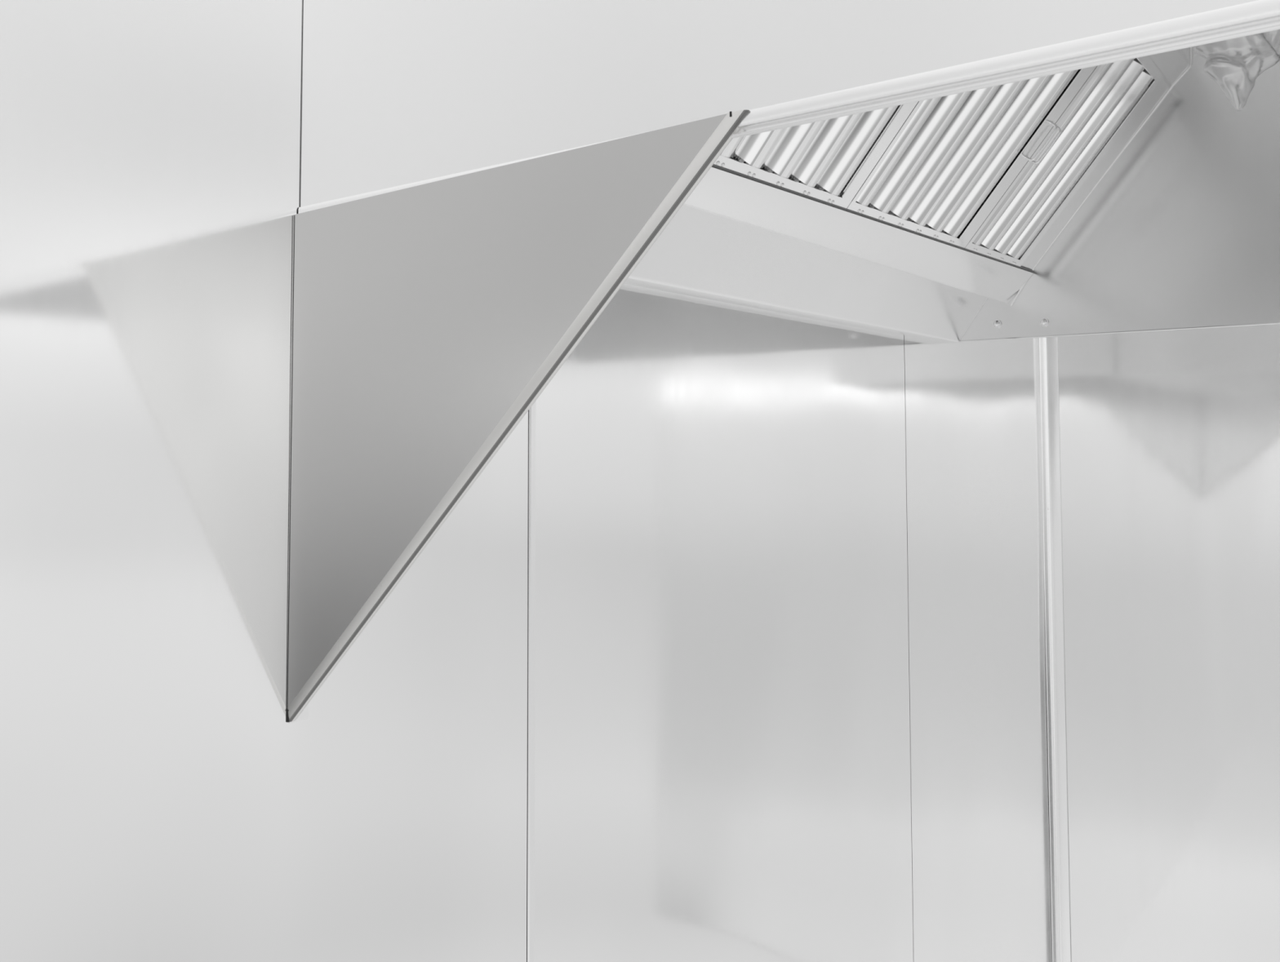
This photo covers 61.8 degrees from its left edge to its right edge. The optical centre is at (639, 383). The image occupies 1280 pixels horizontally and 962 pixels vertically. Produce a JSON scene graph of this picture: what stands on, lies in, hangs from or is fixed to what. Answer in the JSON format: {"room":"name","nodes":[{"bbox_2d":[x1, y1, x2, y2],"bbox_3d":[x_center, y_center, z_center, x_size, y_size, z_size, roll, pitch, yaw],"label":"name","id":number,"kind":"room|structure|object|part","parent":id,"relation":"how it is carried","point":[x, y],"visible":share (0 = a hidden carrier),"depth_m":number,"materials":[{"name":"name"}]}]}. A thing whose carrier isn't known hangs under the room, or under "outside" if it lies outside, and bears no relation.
{"room":"commercial kitchen","nodes":[
{"label":"commercial kitchen","id":0,"kind":"room"},
{"bbox_2d":[526,410,528,950],"bbox_3d":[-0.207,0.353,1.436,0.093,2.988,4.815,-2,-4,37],"label":"seam","id":1,"kind":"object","parent":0,"point":[528,411],"depth_m":1.43,"materials":[{"name":"white"}]},
{"bbox_2d":[0,0,528,961],"bbox_3d":[-0.864,0.333,0.458,0.022,2.917,2.336,-2,-4,38],"label":"sheet","id":2,"kind":"object","parent":1,"relation":"attached to","point":[160,801],"visible":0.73,"depth_m":1.02,"materials":[{"name":"silver metal"}]},
{"bbox_2d":[526,284,913,961],"bbox_3d":[0.223,0.403,1.868,0.004,2.917,1.220,-2,-4,37],"label":"sheet","id":3,"kind":"object","parent":1,"relation":"attached to","point":[722,723],"visible":0.62,"depth_m":1.75,"materials":[{"name":"silver metal"}]},
{"bbox_2d":[527,401,535,961],"bbox_3d":[-0.139,0.382,1.382,0.003,2.911,0.011,-2,-4,37],"label":"strip","id":4,"kind":"object","parent":3,"relation":"attached to","point":[531,561],"visible":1,"depth_m":1.38,"materials":[{"name":"silver metal"}]},
{"bbox_2d":[297,0,1279,343],"bbox_3d":[0.643,-0.478,1.517,1.150,0.657,1.809,-2,-4,37],"label":"exhaust hood","id":5,"kind":"object","parent":1,"relation":"attached to","point":[1176,226],"visible":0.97,"depth_m":1.07,"materials":[{"name":"silver metal"}]},
{"bbox_2d":[286,110,749,723],"bbox_3d":[-0.134,0.073,0.951,0.551,0.534,0.026,-2,-4,37],"label":"panel","id":6,"kind":"object","parent":5,"relation":"attached to","point":[428,320],"visible":1,"depth_m":0.99,"materials":[{"name":"silver metal"}]},
{"bbox_3d":[0.103,-0.522,0.797,1.149,0.643,0.002,-2,-4,37],"label":"panel","id":7,"kind":"part","parent":5,"relation":"part of","materials":[{"name":"silver metal"}]},
{"bbox_2d":[713,101,918,208],"bbox_3d":[0.286,-0.490,1.426,0.348,0.412,0.501,-2,-4,37],"label":"filter","id":8,"kind":"object","parent":5,"relation":"attached to","point":[829,161],"visible":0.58,"depth_m":1.57,"materials":[{"name":"silver metal"}]},
{"bbox_3d":[0.166,-0.297,1.506,0.040,0.035,0.502,-2,-4,38],"label":"rail","id":9,"kind":"part","parent":8,"relation":"part of","materials":[{"name":"silver metal"}]},
{"bbox_3d":[0.428,-0.483,1.612,0.321,0.381,0.032,-2,-4,37],"label":"rail","id":10,"kind":"part","parent":8,"relation":"part of","materials":[{"name":"silver metal"}]},
{"bbox_2d":[846,66,1096,248],"bbox_3d":[0.591,-0.474,1.826,0.341,0.404,0.507,-2,-4,37],"label":"filter","id":11,"kind":"object","parent":5,"relation":"attached to","point":[953,158],"visible":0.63,"depth_m":1.87,"materials":[{"name":"silver metal"}]},
{"bbox_3d":[0.442,-0.482,1.631,0.321,0.380,0.012,-2,-4,37],"label":"rail","id":12,"kind":"part","parent":11,"relation":"part of","materials":[{"name":"silver metal"}]},
{"bbox_3d":[0.474,-0.285,1.906,0.040,0.035,0.505,-2,-4,38],"label":"rail","id":13,"kind":"part","parent":11,"relation":"part of","materials":[{"name":"silver metal"}]},
{"bbox_3d":[0.730,-0.467,2.008,0.315,0.373,0.048,-2,-4,37],"label":"rail","id":14,"kind":"part","parent":11,"relation":"part of","materials":[{"name":"silver metal"}]},
{"bbox_3d":[0.750,-0.453,2.001,0.060,0.069,0.008,-2,-4,37],"label":"handle","id":15,"kind":"part","parent":11,"relation":"part of","materials":[{"name":"silver metal"}]},
{"bbox_2d":[957,55,1163,266],"bbox_3d":[0.846,-0.462,2.160,0.335,0.396,0.331,-2,-4,37],"label":"filter","id":16,"kind":"object","parent":5,"relation":"attached to","point":[1113,94],"visible":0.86,"depth_m":2.16,"materials":[{"name":"silver metal"}]},
{"bbox_3d":[0.730,-0.275,2.237,0.040,0.033,0.330,-2,-4,38],"label":"rail","id":17,"kind":"part","parent":16,"relation":"part of","materials":[{"name":"silver metal"}]},
{"bbox_3d":[0.750,-0.466,2.035,0.315,0.372,0.015,-2,-4,37],"label":"rail","id":18,"kind":"part","parent":16,"relation":"part of","materials":[{"name":"silver metal"}]},
{"bbox_3d":[0.766,-0.452,2.023,0.060,0.069,0.008,-2,-4,37],"label":"handle","id":19,"kind":"part","parent":16,"relation":"part of","materials":[{"name":"silver metal"}]},
{"bbox_3d":[0.937,-0.456,2.281,0.310,0.367,0.024,-2,-4,37],"label":"rail","id":20,"kind":"part","parent":16,"relation":"part of","materials":[{"name":"silver metal"}]},
{"bbox_3d":[0.965,-0.644,2.078,0.033,0.040,0.330,-2,-4,37],"label":"rail","id":21,"kind":"part","parent":16,"relation":"part of","materials":[{"name":"silver metal"}]},
{"bbox_3d":[0.985,-0.450,2.325,0.304,0.371,0.100,-2,-4,37],"label":"blank panel","id":22,"kind":"part","parent":5,"relation":"part of","materials":[{"name":"silver metal"}]},
{"bbox_3d":[1.187,-0.443,2.238,1.147,0.655,0.002,-2,-4,37],"label":"panel","id":23,"kind":"part","parent":5,"relation":"part of","materials":[{"name":"silver metal"}]},
{"bbox_2d":[1191,29,1279,111],"bbox_3d":[0.795,-0.587,1.413,0.145,0.460,0.134,-2,-4,37],"label":"plastic bag","id":24,"kind":"object","parent":5,"relation":"hanging from","point":[1235,64],"visible":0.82,"depth_m":1.38,"materials":[{"name":"plastic"}]},
{"bbox_2d":[903,336,1052,961],"bbox_3d":[0.909,0.449,2.780,0.005,2.917,1.062,-2,-4,37],"label":"sheet","id":25,"kind":"object","parent":1,"relation":"attached to","point":[980,824],"visible":0.69,"depth_m":2.68,"materials":[{"name":"silver metal"}]},
{"bbox_2d":[1039,337,1071,961],"bbox_3d":[1.222,0.471,3.166,0.036,2.911,0.064,-2,-4,37],"label":"trim","id":26,"kind":"structure","parent":1,"relation":"attached to","point":[1048,346],"depth_m":3.17,"materials":[{"name":"silver metal"}]},
{"bbox_3d":[1.833,0.420,2.817,1.440,2.988,0.102,-2,-4,37],"label":"wall","id":27,"kind":"structure","parent":0,"visible":0},
{"bbox_2d":[1057,324,1279,961],"bbox_3d":[1.800,0.447,2.774,1.430,2.917,0.004,-2,-4,37],"label":"sheet","id":28,"kind":"object","parent":27,"relation":"attached to","point":[1170,440],"visible":0.72,"depth_m":2.99,"materials":[{"name":"silver metal"}]}
]}

